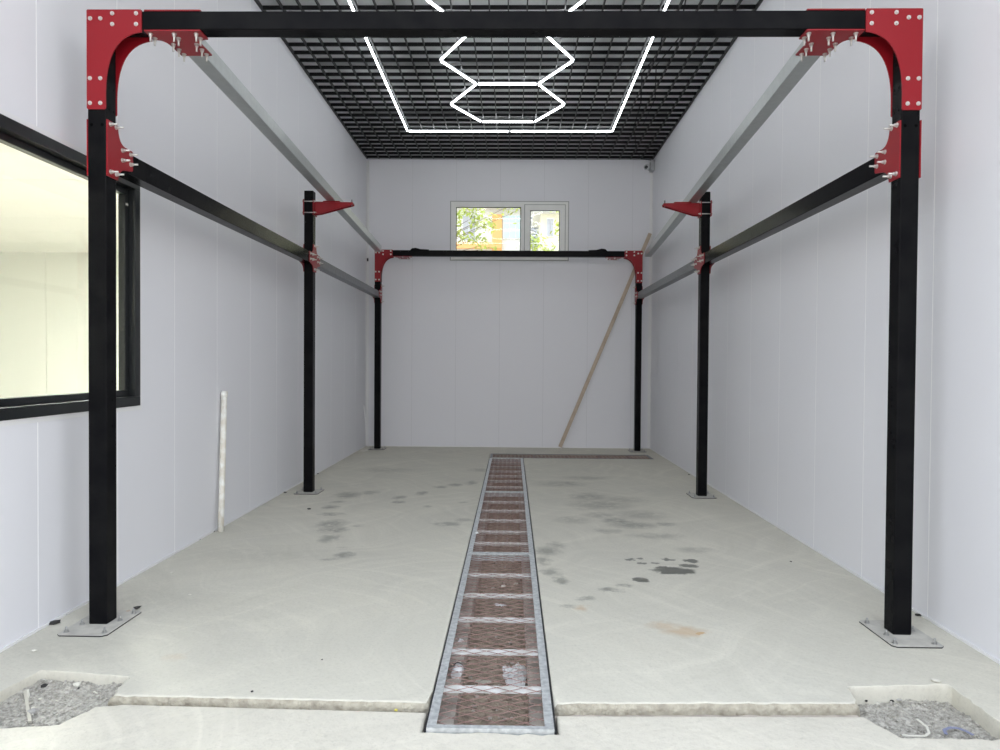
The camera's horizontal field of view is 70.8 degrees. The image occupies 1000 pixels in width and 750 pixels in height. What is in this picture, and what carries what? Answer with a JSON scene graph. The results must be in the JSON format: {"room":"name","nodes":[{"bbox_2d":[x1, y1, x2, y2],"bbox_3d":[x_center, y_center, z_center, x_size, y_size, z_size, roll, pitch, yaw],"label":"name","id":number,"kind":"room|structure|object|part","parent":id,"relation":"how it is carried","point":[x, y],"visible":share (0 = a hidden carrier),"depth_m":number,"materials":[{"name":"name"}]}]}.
{"room":"car wash bay","nodes":[
{"label":"car wash bay","id":0,"kind":"room"},
{"bbox_2d":[0,143,117,252],"bbox_3d":[-5.956,-2.039,6.691,7.036,0.100,10.441,0,1,1],"label":"ceiling","id":1,"kind":"structure","parent":0,"point":[44,206],"depth_m":8.45,"materials":[{"name":"white"}]},
{"bbox_2d":[0,0,366,648],"bbox_3d":[-2.387,-1.338,6.992,0.100,5.277,9.941,0,1,1],"label":"wall","id":2,"kind":"structure","parent":0,"point":[222,309],"depth_m":5.43,"materials":[{"name":"white paint"}]},
{"bbox_2d":[0,108,140,426],"bbox_3d":[-2.442,-0.517,3.509,0.109,1.529,2.306,0,1,1],"label":"window","id":3,"kind":"structure","parent":2,"relation":"in","point":[17,133],"depth_m":4.42,"materials":[{"name":"black metal"}]},
{"bbox_2d":[0,445,365,652],"bbox_3d":[-2.351,1.275,6.982,0.010,0.014,9.841,0,1,1],"label":"baseboard","id":4,"kind":"structure","parent":2,"relation":"attached to","point":[250,510],"depth_m":4.77,"materials":[{"name":"white plastic"}]},
{"bbox_2d":[254,0,367,158],"bbox_3d":[-2.313,-3.567,6.895,0.020,0.036,9.821,0,1,1],"label":"trim","id":5,"kind":"structure","parent":2,"relation":"attached to","point":[258,3],"depth_m":8.65,"materials":[{"name":"black"}]},
{"bbox_2d":[0,135,652,447],"bbox_3d":[-3.424,-1.424,11.929,11.931,5.277,0.100,0,1,1],"label":"wall","id":6,"kind":"structure","parent":0,"point":[474,353],"depth_m":11.83,"materials":[{"name":"grey paint"}]},
{"bbox_2d":[365,160,369,444],"bbox_3d":[-2.234,-1.214,11.840,0.044,4.777,0.044,0,1,1],"label":"trim","id":7,"kind":"structure","parent":6,"relation":"attached to","point":[367,181],"depth_m":11.85,"materials":[{"name":"white metal"}]},
{"bbox_2d":[366,445,648,448],"bbox_3d":[0.124,1.214,11.856,4.773,0.014,0.010,0,1,1],"label":"baseboard","id":8,"kind":"structure","parent":6,"relation":"attached to","point":[366,445],"depth_m":11.86,"materials":[{"name":"white plastic"}]},
{"bbox_2d":[450,201,568,260],"bbox_3d":[0.158,-2.417,11.819,1.994,1.000,0.137,0,1,1],"label":"window","id":9,"kind":"structure","parent":6,"relation":"in","point":[526,207],"depth_m":11.78,"materials":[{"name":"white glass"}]},
{"bbox_3d":[0.751,-2.415,11.805,0.669,0.859,0.085,0,1,1],"label":"sash","id":10,"kind":"part","parent":9,"relation":"part of","materials":[{"name":"white plastic"}]},
{"bbox_2d":[368,158,651,159],"bbox_3d":[0.158,-3.627,11.774,4.755,0.036,0.020,0,1,1],"label":"trim","id":11,"kind":"structure","parent":6,"relation":"attached to","point":[368,158],"depth_m":11.77,"materials":[{"name":"grey"}]},
{"bbox_2d":[644,160,654,172],"bbox_3d":[2.467,-3.446,11.596,0.265,0.175,0.147,0,1,-38],"label":"security camera","id":12,"kind":"object","parent":6,"relation":"attached to","point":[650,167],"visible":1,"depth_m":11.56,"materials":[{"name":"grey plastic"}]},
{"bbox_2d":[647,173,652,446],"bbox_3d":[2.515,-1.179,11.760,0.044,4.777,0.044,0,1,1],"label":"trim","id":13,"kind":"structure","parent":6,"relation":"attached to","point":[651,174],"depth_m":11.77,"materials":[{"name":"white"}]},
{"bbox_2d":[0,446,999,738],"bbox_3d":[0.034,1.484,6.645,4.795,0.360,10.441,0,1,1],"label":"floor","id":14,"kind":"structure","parent":0,"point":[658,600],"depth_m":4.03,"materials":[{"name":"concrete"}]},
{"bbox_2d":[49,620,60,624],"bbox_3d":[-2.386,1.323,3.767,0.050,0.020,0.053,0,1,1],"label":"chip","id":15,"kind":"object","parent":14,"relation":"on","point":[53,622],"visible":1,"depth_m":3.75,"materials":[{"name":"grey"}]},
{"bbox_2d":[0,679,121,728],"bbox_3d":[-1.887,1.405,2.925,0.492,0.064,0.580,0,1,1],"label":"rubble","id":16,"kind":"object","parent":14,"relation":"in","point":[60,702],"visible":0.66,"depth_m":3.00,"materials":[{"name":"grey gravel"}]},
{"bbox_2d":[23,690,31,722],"bbox_3d":[-1.980,1.387,2.946,0.012,0.021,0.294,0,1,-37],"label":"wood splinter","id":17,"kind":"object","parent":16,"relation":"on","point":[24,691],"visible":1,"depth_m":2.94,"materials":[{"name":"beige wood"}]},
{"bbox_2d":[27,708,38,713],"bbox_3d":[-1.932,1.389,2.908,0.039,0.024,0.035,1,1,22],"label":"stone","id":18,"kind":"object","parent":16,"relation":"on","point":[33,710],"visible":1,"depth_m":2.90,"materials":[{"name":"grey stone"}]},
{"bbox_2d":[218,391,227,531],"bbox_3d":[-2.325,0.719,5.892,0.055,1.167,0.190,0,1,-10],"label":"pipe","id":19,"kind":"object","parent":14,"relation":"on","point":[224,394],"visible":1,"depth_m":5.87,"materials":[{"name":"white plastic"}]},
{"bbox_2d":[363,406,368,446],"bbox_3d":[-2.228,0.851,11.694,0.020,0.691,0.118,1,1,38],"label":"wooden stick","id":20,"kind":"object","parent":14,"relation":"on","point":[363,406],"visible":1,"depth_m":11.69,"materials":[{"name":"white wood"}]},
{"bbox_2d":[451,662,463,678],"bbox_3d":[-0.210,1.445,3.436,0.059,0.061,0.078,1,1,16],"label":"debris","id":21,"kind":"object","parent":14,"relation":"on","point":[457,668],"visible":0.89,"depth_m":3.41,"materials":[{"name":"white paper"}]},
{"bbox_2d":[424,553,556,735],"bbox_3d":[-0.017,1.373,3.971,0.514,0.058,2.515,0,1,1],"label":"drain grate","id":22,"kind":"object","parent":14,"relation":"in","point":[431,725],"visible":0.98,"depth_m":3.46,"materials":[{"name":"metal"}]},
{"bbox_2d":[457,473,528,725],"bbox_3d":[0.028,1.538,6.656,0.495,0.048,7.940,0,1,1],"label":"channel","id":23,"kind":"object","parent":14,"relation":"in","point":[481,707],"visible":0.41,"depth_m":4.17,"materials":[{"name":"soil"}]},
{"bbox_2d":[475,680,491,683],"bbox_3d":[-0.086,1.564,3.590,0.088,0.016,0.039,0,1,1],"label":"scrap","id":24,"kind":"object","parent":23,"relation":"on","point":[478,681],"visible":0.89,"depth_m":3.58,"materials":[{"name":"beige"}]},
{"bbox_2d":[503,662,526,685],"bbox_3d":[0.081,1.550,3.658,0.138,0.049,0.289,0,1,1],"label":"plastic bag","id":25,"kind":"object","parent":23,"relation":"on","point":[509,675],"visible":0.67,"depth_m":3.62,"materials":[{"name":"white plastic"}]},
{"bbox_2d":[57,8,943,648],"bbox_3d":[0.087,-0.356,7.630,4.563,3.287,8.207,0,1,1],"label":"steel frame","id":26,"kind":"object","parent":14,"relation":"on","point":[896,34],"visible":1,"depth_m":3.72,"materials":[{"name":"black paint"}]},
{"bbox_3d":[-2.142,1.331,3.775,0.260,0.006,0.370,0,1,1],"label":"plate","id":27,"kind":"part","parent":26,"relation":"part of","materials":[{"name":"metal"}]},
{"bbox_3d":[-2.131,-0.292,3.769,0.099,3.244,0.096,0,1,1],"label":"post","id":28,"kind":"part","parent":26,"relation":"part of","materials":[{"name":"black metal"}]},
{"bbox_3d":[-2.091,-1.217,5.683,0.096,0.131,3.753,0,1,1],"label":"rail","id":29,"kind":"part","parent":26,"relation":"part of","materials":[{"name":"black metal"}]},
{"bbox_3d":[-1.815,-1.922,7.407,0.096,0.096,7.237,0,1,-1],"label":"rail","id":30,"kind":"part","parent":26,"relation":"part of","materials":[{"name":"grey metal"}]},
{"bbox_3d":[-2.076,1.270,7.651,0.260,0.006,0.300,0,1,1],"label":"plate","id":31,"kind":"part","parent":26,"relation":"part of","materials":[{"name":"metal"}]},
{"bbox_3d":[-2.066,-0.358,7.625,0.099,3.252,0.096,0,1,1],"label":"post","id":32,"kind":"part","parent":26,"relation":"part of","materials":[{"name":"black metal"}]},
{"bbox_3d":[-1.793,-1.798,7.597,0.424,0.159,0.136,0,1,1],"label":"support arm","id":33,"kind":"part","parent":26,"relation":"part of","materials":[{"name":"red paint"}]},
{"bbox_3d":[-2.025,-1.280,9.557,0.096,0.101,3.790,0,1,1],"label":"rail","id":34,"kind":"part","parent":26,"relation":"part of","materials":[{"name":"metal"}]},
{"bbox_3d":[-2.000,-0.415,11.518,0.099,3.244,0.096,0,1,1],"label":"post","id":35,"kind":"part","parent":26,"relation":"part of","materials":[{"name":"black metal"}]},
{"bbox_3d":[2.248,-0.384,11.446,0.096,3.244,0.096,0,1,1],"label":"post","id":36,"kind":"part","parent":26,"relation":"part of","materials":[{"name":"black metal"}]},
{"bbox_3d":[2.221,-1.249,9.485,0.096,0.101,3.790,0,1,1],"label":"rail","id":37,"kind":"part","parent":26,"relation":"part of","materials":[{"name":"metal"}]},
{"bbox_3d":[1.944,-1.771,7.534,0.397,0.159,0.136,0,1,1],"label":"support arm","id":38,"kind":"part","parent":26,"relation":"part of","materials":[{"name":"red paint"}]},
{"bbox_3d":[2.171,1.301,7.579,0.260,0.006,0.300,0,1,1],"label":"plate","id":39,"kind":"part","parent":26,"relation":"part of","materials":[{"name":"metal"}]},
{"bbox_3d":[2.182,-0.327,7.553,0.096,3.252,0.096,0,1,1],"label":"post","id":40,"kind":"part","parent":26,"relation":"part of","materials":[{"name":"black metal"}]},
{"bbox_3d":[2.245,-1.773,7.529,0.008,0.167,0.136,0,1,1],"label":"plate","id":41,"kind":"part","parent":26,"relation":"part of","materials":[{"name":"red paint"}]},
{"bbox_3d":[2.067,-1.897,7.551,0.096,0.096,7.669,0,1,5],"label":"rail","id":42,"kind":"part","parent":26,"relation":"part of","materials":[{"name":"grey metal"}]},
{"bbox_3d":[2.155,-1.186,5.611,0.096,0.131,3.753,0,1,1],"label":"rail","id":43,"kind":"part","parent":26,"relation":"part of","materials":[{"name":"black metal"}]},
{"bbox_3d":[2.105,1.362,3.704,0.260,0.006,0.370,0,1,1],"label":"plate","id":44,"kind":"part","parent":26,"relation":"part of","materials":[{"name":"metal"}]},
{"bbox_3d":[2.116,-0.261,3.698,0.096,3.244,0.096,0,1,1],"label":"post","id":45,"kind":"part","parent":26,"relation":"part of","materials":[{"name":"black metal"}]},
{"bbox_2d":[466,491,534,554],"bbox_3d":[0.026,1.332,6.493,0.514,0.058,2.519,0,1,1],"label":"drain grate","id":46,"kind":"object","parent":14,"relation":"in","point":[529,544],"visible":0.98,"depth_m":6.29,"materials":[{"name":"metal"}]},
{"bbox_2d":[481,458,527,492],"bbox_3d":[0.071,1.290,9.140,0.514,0.058,2.764,0,1,1],"label":"drain grate","id":47,"kind":"object","parent":14,"relation":"in","point":[519,462],"visible":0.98,"depth_m":9.01,"materials":[{"name":"metal"}]},
{"bbox_2d":[490,454,652,458],"bbox_3d":[1.077,1.255,10.755,2.451,0.022,0.480,0,1,1],"label":"grate","id":48,"kind":"object","parent":14,"relation":"on","point":[491,455],"visible":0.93,"depth_m":10.80,"materials":[{"name":"metal"}]},
{"bbox_2d":[559,233,651,447],"bbox_3d":[1.754,-0.577,11.757,1.527,3.600,0.026,0,1,0],"label":"batten","id":49,"kind":"object","parent":14,"relation":"on","point":[649,234],"visible":1,"depth_m":11.75,"materials":[{"name":"brown wood"}]},
{"bbox_2d":[858,699,997,740],"bbox_3d":[1.744,1.448,2.879,0.532,0.047,0.530,0,1,1],"label":"rubble","id":50,"kind":"object","parent":14,"relation":"in","point":[899,719],"depth_m":2.94,"materials":[{"name":"grey gravel"}]},
{"bbox_3d":[1.685,1.427,2.824,0.193,0.003,0.076,0,1,-43],"label":"paper strip","id":51,"kind":"part","parent":50,"relation":"part of","materials":[{"name":"white paper"}]},
{"bbox_3d":[1.832,1.433,2.831,0.115,0.003,0.064,0,1,1],"label":"plastic strip","id":52,"kind":"part","parent":50,"relation":"part of","materials":[{"name":"blue plastic"}]},
{"bbox_2d":[262,0,754,158],"bbox_3d":[0.077,-3.806,6.910,4.995,0.544,9.941,0,1,1],"label":"ceiling","id":53,"kind":"structure","parent":0,"point":[603,70],"depth_m":8.85,"materials":[{"name":"black metal"}]},
{"bbox_2d":[426,0,585,122],"bbox_3d":[0.066,-3.730,7.196,1.520,0.465,5.350,0,1,1],"label":"light","id":54,"kind":"object","parent":53,"relation":"hanging from","point":[431,2],"visible":0.79,"depth_m":8.52,"materials":[{"name":"white"}]},
{"bbox_2d":[348,0,669,131],"bbox_3d":[0.088,-3.727,7.035,3.012,0.465,6.490,0,1,1],"label":"light","id":55,"kind":"object","parent":53,"relation":"hanging from","point":[349,1],"visible":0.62,"depth_m":10.24,"materials":[{"name":"white plastic"}]},
{"bbox_2d":[633,0,685,151],"bbox_3d":[1.897,-3.653,9.020,0.283,0.106,5.018,0,1,5],"label":"cable","id":56,"kind":"object","parent":53,"relation":"on","point":[685,0],"visible":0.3,"depth_m":8.45,"materials":[{"name":"black plastic"}]},
{"bbox_2d":[650,0,999,660],"bbox_3d":[2.507,-1.302,6.909,0.100,5.277,9.941,0,1,1],"label":"wall","id":57,"kind":"structure","parent":0,"point":[799,315],"depth_m":4.92,"materials":[{"name":"white paint"}]},
{"bbox_2d":[652,0,762,159],"bbox_3d":[2.462,-3.532,6.814,0.020,0.036,9.821,0,1,1],"label":"trim","id":58,"kind":"structure","parent":57,"relation":"attached to","point":[759,2],"depth_m":8.48,"materials":[{"name":"black metal"}]},
{"bbox_2d":[649,448,999,664],"bbox_3d":[2.433,1.310,6.902,0.010,0.014,9.841,0,1,1],"label":"baseboard","id":59,"kind":"structure","parent":57,"relation":"attached to","point":[989,656],"depth_m":4.69,"materials":[{"name":"white plastic"}]},
{"label":"outside","id":60,"kind":"structure","parent":0,"visible":0},
{"bbox_3d":[-0.509,2.148,-29.275,80.000,0.455,61.380,0,1,1],"label":"ground","id":61,"kind":"structure","parent":60,"visible":0},
{"bbox_2d":[0,705,999,749],"bbox_3d":[-0.116,1.579,-0.290,4.130,0.310,6.366,0,1,1],"label":"apron","id":62,"kind":"object","parent":61,"relation":"on","point":[118,727],"visible":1,"depth_m":2.70,"materials":[{"name":"grey concrete"}]},
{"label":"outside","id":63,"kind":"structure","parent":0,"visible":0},
{"bbox_3d":[0.684,1.033,41.006,80.000,0.450,58.019,0,1,1],"label":"ground","id":64,"kind":"structure","parent":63,"visible":0},
{"bbox_2d":[457,208,519,250],"bbox_3d":[-1.255,-1.341,15.589,3.563,5.092,1.069,0,1,1],"label":"tree","id":65,"kind":"object","parent":64,"relation":"on","point":[479,216],"visible":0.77,"depth_m":15.46,"materials":[{"name":"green plant"}]},
{"bbox_2d":[457,208,538,250],"bbox_3d":[-3.900,-2.205,25.788,19.900,6.450,8.500,0,1,1],"label":"building","id":66,"kind":"structure","parent":64,"relation":"on","point":[507,234],"depth_m":21.88,"materials":[{"name":"white"}]},
{"bbox_3d":[-0.966,-4.579,21.890,0.379,0.745,0.020,0,1,1],"label":"pane","id":67,"kind":"part","parent":66,"relation":"part of","materials":[{"name":"grey"}]},
{"bbox_3d":[0.392,-4.610,21.866,0.565,0.686,0.020,0,1,1],"label":"pane","id":68,"kind":"part","parent":66,"relation":"part of","materials":[{"name":"white"}]},
{"bbox_2d":[513,211,558,250],"bbox_3d":[1.569,-1.400,16.863,2.380,5.208,1.160,1,1,17],"label":"tree","id":69,"kind":"object","parent":64,"relation":"on","point":[557,223],"visible":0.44,"depth_m":16.89,"materials":[{"name":"green plant"}]},
{"bbox_2d":[532,211,558,250],"bbox_3d":[4.097,-1.625,19.710,6.400,5.597,2.200,0,1,1],"label":"house","id":70,"kind":"structure","parent":64,"relation":"on","point":[543,220],"depth_m":18.92,"materials":[{"name":"beige"}]},
{"bbox_2d":[547,219,552,235],"bbox_3d":[1.349,-3.961,18.869,0.162,0.455,0.020,0,1,1],"label":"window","id":71,"kind":"structure","parent":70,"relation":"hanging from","point":[549,221],"depth_m":18.86,"materials":[{"name":"grey"}]}
]}

